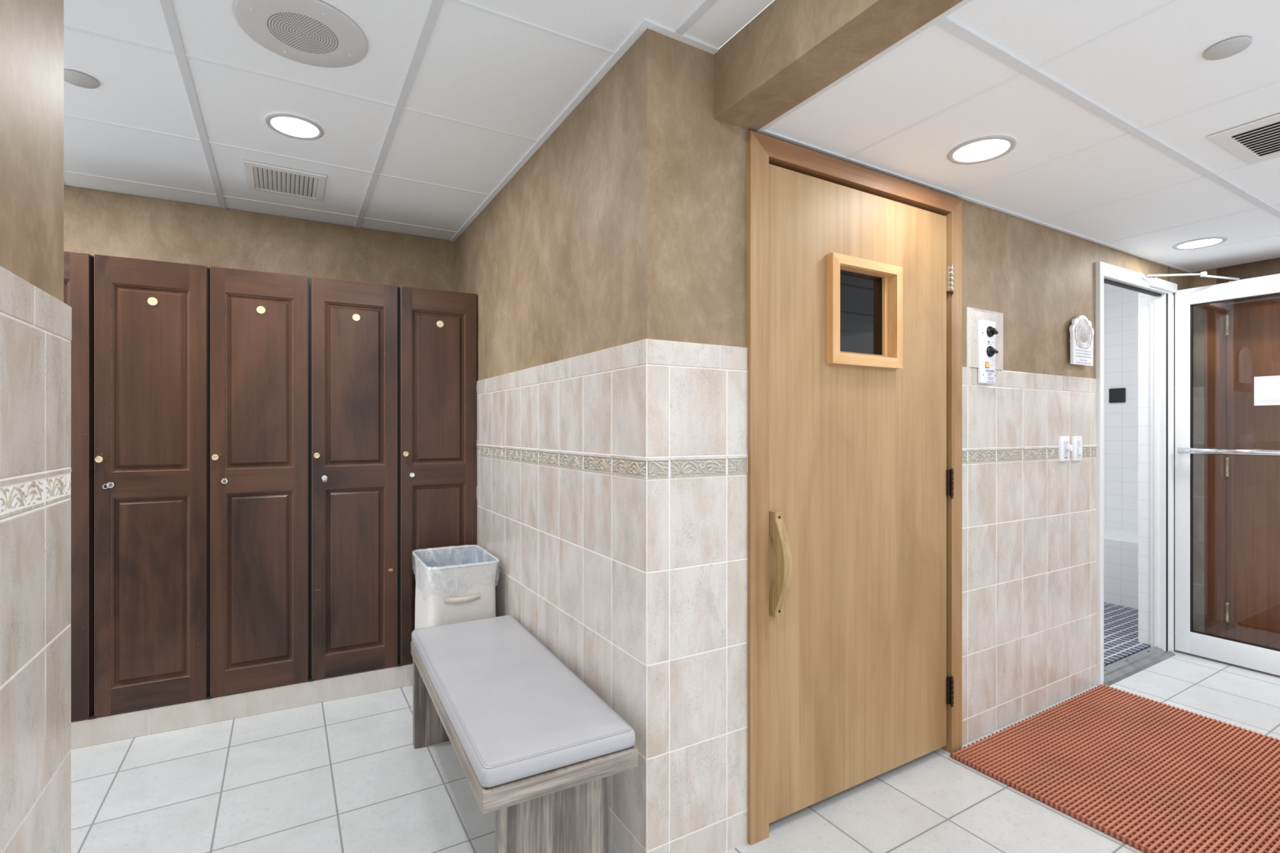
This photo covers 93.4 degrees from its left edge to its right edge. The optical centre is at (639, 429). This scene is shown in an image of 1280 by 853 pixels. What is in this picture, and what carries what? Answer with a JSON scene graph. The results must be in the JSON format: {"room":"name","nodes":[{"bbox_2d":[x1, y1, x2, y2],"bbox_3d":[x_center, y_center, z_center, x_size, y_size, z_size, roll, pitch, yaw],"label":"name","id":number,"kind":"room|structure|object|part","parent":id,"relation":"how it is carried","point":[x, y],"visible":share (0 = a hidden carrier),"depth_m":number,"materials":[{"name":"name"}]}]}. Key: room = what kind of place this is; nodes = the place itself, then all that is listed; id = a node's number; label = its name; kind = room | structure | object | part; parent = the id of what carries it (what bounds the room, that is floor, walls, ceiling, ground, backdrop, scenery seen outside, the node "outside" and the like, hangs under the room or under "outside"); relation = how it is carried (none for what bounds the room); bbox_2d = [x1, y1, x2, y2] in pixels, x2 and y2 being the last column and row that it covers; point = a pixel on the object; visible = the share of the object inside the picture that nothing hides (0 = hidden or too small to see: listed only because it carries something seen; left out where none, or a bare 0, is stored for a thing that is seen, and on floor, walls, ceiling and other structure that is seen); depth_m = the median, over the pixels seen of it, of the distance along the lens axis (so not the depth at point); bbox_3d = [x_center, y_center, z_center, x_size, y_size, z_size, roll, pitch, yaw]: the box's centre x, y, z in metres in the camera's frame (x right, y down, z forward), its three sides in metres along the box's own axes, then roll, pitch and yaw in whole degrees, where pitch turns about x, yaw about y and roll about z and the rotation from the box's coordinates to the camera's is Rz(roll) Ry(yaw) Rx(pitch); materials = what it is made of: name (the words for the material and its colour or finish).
{"room":"changing room","nodes":[
{"label":"changing room","id":0,"kind":"room"},
{"bbox_2d":[0,0,63,302],"bbox_3d":[-1.211,0.075,0.548,0.770,2.370,1.074,0,0,-31],"label":"wall","id":1,"kind":"structure","parent":0,"point":[32,31],"depth_m":1.05,"materials":[{"name":"paint"}]},
{"bbox_2d":[0,266,71,852],"bbox_3d":[-0.880,0.506,0.752,0.009,1.509,1.090,0,0,-31],"label":"tile wainscoting","id":2,"kind":"structure","parent":1,"relation":"attached to","point":[36,326],"depth_m":1.04,"materials":[{"name":"tile"}]},
{"bbox_2d":[0,468,71,519],"bbox_3d":[-0.879,0.109,0.753,0.009,0.060,1.087,0,0,-31],"label":"trim","id":3,"kind":"structure","parent":1,"relation":"attached to","point":[5,482],"depth_m":1.03,"materials":[{"name":"tile"}]},
{"bbox_2d":[63,185,453,291],"bbox_3d":[-1.993,0.075,3.188,2.316,2.370,0.209,0,0,-28],"label":"wall","id":4,"kind":"structure","parent":0,"point":[99,222],"depth_m":3.07,"materials":[{"name":"paint"}]},
{"bbox_2d":[63,0,773,239],"bbox_3d":[-0.601,-1.141,0.864,2.342,0.058,5.700,0,0,-31],"label":"ceiling","id":5,"kind":"structure","parent":0,"point":[477,67],"depth_m":2.02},
{"bbox_2d":[63,69,99,88],"bbox_3d":[-1.775,-1.107,1.908,0.096,0.006,0.096,0,0,-31],"label":"sprinkler cover","id":6,"kind":"object","parent":5,"relation":"attached to","point":[72,77],"visible":0.8,"depth_m":1.90,"materials":[{"name":"white metal"}]},
{"bbox_2d":[243,160,326,201],"bbox_3d":[-1.588,-1.107,2.705,0.307,0.010,0.337,0,0,-31],"label":"ceiling vent","id":7,"kind":"object","parent":5,"relation":"in","point":[262,177],"visible":1,"depth_m":2.69,"materials":[{"name":"white metal"}]},
{"bbox_2d":[265,112,324,139],"bbox_3d":[-1.263,-1.107,2.209,0.188,0.006,0.188,0,0,-31],"label":"recessed light","id":8,"kind":"object","parent":5,"relation":"in","point":[292,126],"visible":1,"depth_m":2.20,"materials":[{"name":"white"}]},
{"bbox_2d":[233,0,367,67],"bbox_3d":[-0.938,-1.105,1.681,0.326,0.009,0.326,0,0,-31],"label":"ceiling speaker","id":9,"kind":"object","parent":5,"relation":"attached to","point":[314,33],"visible":1,"depth_m":1.67,"materials":[{"name":"plastic"}]},
{"bbox_2d":[453,48,628,381],"bbox_3d":[-0.536,0.075,2.728,0.124,2.370,2.191,0,0,-31],"label":"wall","id":10,"kind":"structure","parent":0,"point":[545,262],"depth_m":2.20,"materials":[{"name":"paint"}]},
{"bbox_2d":[71,662,413,749],"bbox_3d":[-1.737,1.207,2.665,1.998,0.106,0.050,0,0,-28],"label":"baseboard","id":11,"kind":"structure","parent":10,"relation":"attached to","point":[137,723],"depth_m":2.62,"materials":[{"name":"tile"}]},
{"bbox_2d":[63,250,93,721],"bbox_3d":[-2.465,0.227,2.516,0.387,1.851,0.526,0,0,-28],"label":"locker","id":12,"kind":"object","parent":11,"relation":"on","point":[78,267],"visible":0.17,"depth_m":2.38,"materials":[{"name":"brown wood"}]},
{"bbox_2d":[88,253,208,719],"bbox_3d":[-2.127,0.227,2.695,0.387,1.851,0.526,0,0,-28],"label":"locker","id":13,"kind":"object","parent":11,"relation":"on","point":[151,317],"visible":1,"depth_m":2.49,"materials":[{"name":"brown wood"}]},
{"bbox_3d":[-2.150,0.120,2.400,0.026,0.026,0.026,0,0,-28],"label":"knob","id":14,"kind":"part","parent":13,"relation":"part of","materials":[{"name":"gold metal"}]},
{"bbox_3d":[-2.011,-0.528,2.489,0.034,0.034,0.002,0,0,-28],"label":"number plate","id":15,"kind":"part","parent":13,"relation":"part of","materials":[{"name":"gold metal"}]},
{"bbox_2d":[205,266,310,699],"bbox_3d":[-1.791,0.227,2.873,0.387,1.851,0.526,0,0,-28],"label":"locker","id":16,"kind":"object","parent":11,"relation":"on","point":[260,321],"visible":0.99,"depth_m":2.66,"materials":[{"name":"brown wood"}]},
{"bbox_3d":[-1.814,0.120,2.578,0.026,0.026,0.026,0,0,-28],"label":"knob","id":17,"kind":"part","parent":16,"relation":"part of","materials":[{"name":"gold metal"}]},
{"bbox_3d":[-1.676,-0.528,2.666,0.034,0.034,0.002,0,0,-28],"label":"number plate","id":18,"kind":"part","parent":16,"relation":"part of","materials":[{"name":"gold metal"}]},
{"bbox_2d":[308,276,398,681],"bbox_3d":[-1.454,0.227,3.052,0.387,1.851,0.526,0,0,-28],"label":"locker","id":19,"kind":"object","parent":11,"relation":"on","point":[354,325],"visible":1,"depth_m":2.84,"materials":[{"name":"brown wood"}]},
{"bbox_3d":[-1.477,0.120,2.756,0.026,0.026,0.026,0,0,-28],"label":"knob","id":20,"kind":"part","parent":19,"relation":"part of","materials":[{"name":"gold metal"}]},
{"bbox_3d":[-1.338,-0.528,2.845,0.034,0.034,0.002,0,0,-28],"label":"number plate","id":21,"kind":"part","parent":19,"relation":"part of","materials":[{"name":"gold metal"}]},
{"bbox_2d":[397,285,476,666],"bbox_3d":[-1.119,0.227,3.228,0.381,1.851,0.526,0,0,-28],"label":"locker","id":22,"kind":"object","parent":11,"relation":"on","point":[437,328],"visible":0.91,"depth_m":3.01,"materials":[{"name":"brown wood"}]},
{"bbox_3d":[-1.140,0.120,2.935,0.026,0.026,0.026,0,0,-28],"label":"knob","id":23,"kind":"part","parent":22,"relation":"part of","materials":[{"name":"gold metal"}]},
{"bbox_3d":[-1.001,-0.528,3.023,0.034,0.034,0.002,0,0,-28],"label":"number plate","id":24,"kind":"part","parent":22,"relation":"part of","materials":[{"name":"gold metal"}]},
{"bbox_2d":[63,0,719,241],"bbox_3d":[-0.513,-1.110,0.812,2.242,0.008,5.520,0,0,-31],"label":"grid","id":25,"kind":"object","parent":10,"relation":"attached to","point":[166,5],"depth_m":1.96,"materials":[{"name":"white metal"}]},
{"bbox_2d":[476,444,647,479],"bbox_3d":[-0.411,0.109,2.386,0.009,0.060,1.697,0,0,-31],"label":"trim","id":26,"kind":"structure","parent":10,"relation":"attached to","point":[624,466],"depth_m":2.06,"materials":[{"name":"tile"}]},
{"bbox_2d":[476,338,648,852],"bbox_3d":[-0.411,0.506,2.387,0.007,1.509,1.695,0,0,-31],"label":"tile wainscoting","id":27,"kind":"structure","parent":10,"relation":"attached to","point":[570,546],"depth_m":2.01,"materials":[{"name":"tile"}]},
{"bbox_2d":[71,602,1279,852],"bbox_3d":[1.327,1.270,2.002,7.120,0.080,5.700,0,0,-31],"label":"floor","id":28,"kind":"structure","parent":0,"point":[346,775],"depth_m":2.08,"materials":[{"name":"tile"}]},
{"bbox_2d":[412,545,499,629],"bbox_3d":[-0.857,0.920,2.786,0.322,0.681,0.446,0,0,-29],"label":"laundry hamper","id":29,"kind":"object","parent":28,"relation":"on","point":[454,584],"visible":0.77,"depth_m":2.63,"materials":[{"name":"white plastic"},{"name":"clear plastic film liner"}]},
{"bbox_3d":[-0.761,0.731,2.595,0.150,0.031,0.017,0,0,-29],"label":"handle","id":30,"kind":"part","parent":29,"relation":"part of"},
{"bbox_2d":[410,615,638,852],"bbox_3d":[-0.461,1.028,2.008,0.412,0.464,1.150,0,0,-29],"label":"bench","id":31,"kind":"object","parent":28,"relation":"on","point":[535,748],"visible":1,"depth_m":1.62,"materials":[{"name":"grey laminate"}]},
{"bbox_3d":[-0.767,1.079,2.464,0.300,0.363,0.040,0,0,-29],"label":"leg","id":32,"kind":"part","parent":31,"relation":"part of","materials":[{"name":"grey laminate"}]},
{"bbox_3d":[-0.226,1.079,1.578,0.300,0.363,0.040,0,0,-29],"label":"leg","id":33,"kind":"part","parent":31,"relation":"part of","materials":[{"name":"grey laminate"}]},
{"bbox_2d":[950,684,1279,852],"bbox_3d":[1.976,1.250,2.193,1.232,0.019,1.010,0,0,-31],"label":"floor mat","id":34,"kind":"object","parent":28,"relation":"on","point":[1152,776],"visible":1,"depth_m":2.19,"materials":[{"name":"rubber"}]},
{"bbox_2d":[628,28,1189,386],"bbox_3d":[1.668,-0.015,2.695,3.888,2.550,0.104,0,0,-31],"label":"wall","id":35,"kind":"structure","parent":0,"point":[687,166],"depth_m":1.78,"materials":[{"name":"paint"}]},
{"bbox_2d":[645,338,747,852],"bbox_3d":[0.173,0.506,1.749,0.360,1.509,0.007,0,0,-31],"label":"wall tiles","id":36,"kind":"structure","parent":35,"relation":"attached to","point":[697,393],"depth_m":1.74,"materials":[{"name":"tile"}]},
{"bbox_2d":[647,455,747,479],"bbox_3d":[0.173,0.109,1.748,0.357,0.060,0.009,0,0,-31],"label":"trim","id":37,"kind":"structure","parent":35,"relation":"attached to","point":[700,466],"depth_m":1.74,"materials":[{"name":"tile"}]},
{"bbox_2d":[714,0,963,131],"bbox_3d":[1.104,-1.013,0.431,0.156,0.194,3.222,0,0,-31],"label":"beam","id":38,"kind":"structure","parent":35,"relation":"attached to","point":[791,51],"depth_m":1.53,"materials":[{"name":"paint"}]},
{"bbox_2d":[746,130,962,844],"bbox_3d":[0.775,0.177,2.146,1.084,2.165,0.105,0,0,-31],"label":"trim","id":39,"kind":"structure","parent":35,"relation":"attached to","point":[762,150],"depth_m":1.86,"materials":[{"name":"brown wood"}]},
{"bbox_2d":[768,164,953,823],"bbox_3d":[0.809,0.200,2.099,0.941,2.052,0.105,0,0,-31],"label":"door","id":40,"kind":"structure","parent":35,"relation":"in","point":[860,481],"depth_m":2.06,"materials":[{"name":"brown wood"}]},
{"bbox_3d":[0.402,0.395,1.873,0.008,0.130,0.004,0,0,-31],"label":"finger plate","id":41,"kind":"part","parent":40,"relation":"part of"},
{"bbox_3d":[0.433,0.417,1.855,0.032,0.323,0.066,0,0,-31],"label":"handle","id":42,"kind":"part","parent":40,"relation":"part of","materials":[{"name":"brown wood"}]},
{"bbox_3d":[0.763,-0.402,2.117,0.291,0.295,0.005,0,0,-31],"label":"pane","id":43,"kind":"part","parent":40,"relation":"part of","materials":[{"name":"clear glass"}]},
{"bbox_2d":[967,306,1003,370],"bbox_3d":[1.429,-0.371,2.487,0.256,0.242,0.010,0,0,-31],"label":"wall plate","id":44,"kind":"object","parent":35,"relation":"attached to","point":[974,314],"depth_m":2.45,"materials":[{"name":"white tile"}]},
{"bbox_2d":[977,319,998,384],"bbox_3d":[1.427,-0.316,2.458,0.106,0.258,0.043,0,0,-31],"label":"sauna control panel","id":45,"kind":"object","parent":35,"relation":"attached to","point":[987,331],"visible":1,"depth_m":2.45,"materials":[{"name":"white"}]},
{"bbox_3d":[1.437,-0.318,2.454,0.045,0.045,0.027,0,0,-31],"label":"knob","id":46,"kind":"part","parent":45,"relation":"part of","materials":[{"name":"black plastic"}]},
{"bbox_3d":[1.437,-0.399,2.454,0.045,0.045,0.027,0,0,-31],"label":"knob","id":47,"kind":"part","parent":45,"relation":"part of","materials":[{"name":"black plastic"}]},
{"bbox_2d":[756,0,1279,273],"bbox_3d":[2.615,-0.921,1.321,3.353,0.010,3.219,0,0,-31],"label":"grid","id":48,"kind":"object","parent":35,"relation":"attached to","point":[942,20],"depth_m":1.81,"materials":[{"name":"white metal"}]},
{"bbox_2d":[1057,435,1072,461],"bbox_3d":[1.972,0.090,2.791,0.082,0.116,0.039,0,0,-31],"label":"dimmer switch","id":49,"kind":"object","parent":35,"relation":"attached to","point":[1064,447],"visible":1,"depth_m":2.78,"materials":[{"name":"white plastic"}]},
{"bbox_3d":[1.986,0.086,2.787,0.032,0.032,0.018,0,0,-31],"label":"knob","id":50,"kind":"part","parent":49,"relation":"part of","materials":[{"name":"white plastic"}]},
{"bbox_2d":[962,366,1174,745],"bbox_3d":[2.251,0.506,2.974,2.300,1.509,0.007,0,0,-31],"label":"wall tiles","id":51,"kind":"structure","parent":35,"relation":"attached to","point":[1029,526],"depth_m":2.63,"materials":[{"name":"tile"}]},
{"bbox_2d":[962,443,1174,463],"bbox_3d":[2.252,0.109,2.973,2.297,0.060,0.009,0,0,-31],"label":"trim","id":52,"kind":"structure","parent":35,"relation":"attached to","point":[987,455],"depth_m":2.60,"materials":[{"name":"tile"}]},
{"bbox_2d":[1071,435,1082,461],"bbox_3d":[2.072,0.091,2.857,0.080,0.116,0.028,0,0,-31],"label":"wall switch","id":53,"kind":"object","parent":35,"relation":"attached to","point":[1077,441],"visible":0.99,"depth_m":2.84,"materials":[{"name":"white plastic"}]},
{"bbox_2d":[1069,315,1093,366],"bbox_3d":[2.091,-0.422,2.864,0.210,0.235,0.034,0,0,-31],"label":"wall plaque","id":54,"kind":"object","parent":35,"relation":"attached to","point":[1082,332],"visible":1,"depth_m":2.85,"materials":[{"name":"grey plastic"}]},
{"bbox_2d":[1095,261,1173,685],"bbox_3d":[2.621,0.217,3.217,0.884,2.086,0.076,0,0,-31],"label":"trim","id":55,"kind":"structure","parent":35,"relation":"attached to","point":[1162,301],"depth_m":3.37,"materials":[{"name":"white metal"}]},
{"bbox_2d":[1103,646,1175,685],"bbox_3d":[2.619,1.245,3.205,0.800,0.031,0.100,0,0,-31],"label":"trim","id":56,"kind":"structure","parent":35,"relation":"attached to","point":[1117,671],"depth_m":3.18,"materials":[{"name":"metal"}]},
{"bbox_2d":[1174,274,1279,675],"bbox_3d":[3.229,0.232,3.043,0.102,2.032,0.842,0,0,-31],"label":"door","id":57,"kind":"structure","parent":35,"relation":"in","point":[1266,388],"depth_m":3.35,"materials":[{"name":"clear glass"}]},
{"bbox_2d":[1142,271,1279,293],"bbox_3d":[3.040,-0.790,3.237,0.719,0.091,0.321,0,0,14],"label":"door closer","id":58,"kind":"object","parent":57,"relation":"attached to","point":[1156,282],"depth_m":3.21,"materials":[{"name":"silver metal"}]},
{"bbox_3d":[2.881,-0.795,3.318,0.335,0.050,0.014,0,0,-31],"label":"mounting plate","id":59,"kind":"part","parent":58,"relation":"part of","materials":[{"name":"white metal"}]},
{"bbox_3d":[2.839,-0.817,3.193,0.309,0.023,0.015,0,0,-4],"label":"arm","id":60,"kind":"part","parent":58,"relation":"part of"},
{"bbox_2d":[764,0,1279,272],"bbox_3d":[2.697,-0.953,1.379,3.552,0.058,3.236,0,0,-31],"label":"ceiling","id":61,"kind":"structure","parent":0,"point":[1152,68],"depth_m":1.76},
{"bbox_2d":[946,134,1016,164],"bbox_3d":[1.125,-0.919,1.989,0.200,0.006,0.200,0,0,-31],"label":"recessed light","id":62,"kind":"object","parent":61,"relation":"in","point":[984,148],"visible":1,"depth_m":1.98,"materials":[{"name":"white"}]},
{"bbox_2d":[1172,236,1227,249],"bbox_3d":[2.768,-0.919,2.985,0.200,0.006,0.200,0,0,-31],"label":"recessed light","id":63,"kind":"object","parent":61,"relation":"in","point":[1202,242],"visible":1,"depth_m":2.98,"materials":[{"name":"white"}]},
{"bbox_2d":[1203,35,1252,60],"bbox_3d":[1.418,-0.918,1.456,0.084,0.006,0.084,0,0,-31],"label":"sprinkler cover","id":64,"kind":"object","parent":61,"relation":"attached to","point":[1234,46],"visible":1,"depth_m":1.45,"materials":[{"name":"white metal"}]},
{"bbox_2d":[1207,113,1279,164],"bbox_3d":[2.056,-0.918,1.809,0.380,0.010,0.428,0,0,-31],"label":"ceiling vent","id":65,"kind":"object","parent":61,"relation":"in","point":[1259,140],"visible":1,"depth_m":1.91,"materials":[{"name":"white metal"}]},
{"bbox_2d":[1103,283,1150,644],"bbox_3d":[2.680,-0.080,4.424,2.328,2.680,1.942,0,0,-31],"label":"wall","id":66,"kind":"structure","parent":0,"point":[1126,313],"depth_m":4.64,"materials":[{"name":"white tile"}]},
{"bbox_2d":[1109,387,1125,403],"bbox_3d":[3.720,-0.264,4.701,0.015,0.112,0.104,0,0,-31],"label":"panel","id":67,"kind":"object","parent":66,"relation":"attached to","point":[1116,395],"visible":1,"depth_m":4.69,"materials":[{"name":"black plastic"}]},
{"bbox_2d":[1103,527,1137,609],"bbox_3d":[3.345,1.019,4.782,0.580,0.482,1.760,0,0,-31],"label":"trim","id":68,"kind":"structure","parent":66,"relation":"attached to","point":[1120,546],"depth_m":4.21,"materials":[{"name":"white tile"}]},
{"bbox_2d":[1189,257,1279,386],"bbox_3d":[3.774,0.119,2.819,0.154,2.282,1.822,0,0,-31],"label":"wall","id":69,"kind":"structure","parent":0,"point":[1271,266],"depth_m":3.50,"materials":[{"name":"paint"}]},
{"bbox_2d":[1192,386,1204,632],"bbox_3d":[3.263,0.506,3.527,0.007,1.509,0.071,0,0,-31],"label":"trim","id":70,"kind":"structure","parent":69,"relation":"attached to","point":[1198,393],"depth_m":3.52,"materials":[{"name":"tile"}]},
{"bbox_2d":[1192,442,1204,448],"bbox_3d":[3.262,0.109,3.527,0.009,0.060,0.070,0,0,-31],"label":"trim","id":71,"kind":"structure","parent":69,"relation":"attached to","point":[1195,445],"depth_m":3.52,"materials":[{"name":"tile"}]},
{"bbox_2d":[1204,293,1279,637],"bbox_3d":[3.586,0.235,3.113,0.160,2.050,0.976,0,0,-31],"label":"trim","id":72,"kind":"structure","parent":69,"relation":"attached to","point":[1215,340],"depth_m":3.46,"materials":[{"name":"brown wood"}]},
{"bbox_2d":[1224,297,1279,649],"bbox_3d":[3.611,0.263,3.129,0.070,1.970,0.846,0,0,-31],"label":"door","id":73,"kind":"structure","parent":69,"relation":"in","point":[1252,328],"depth_m":3.40,"materials":[{"name":"brown wood"}]}
]}

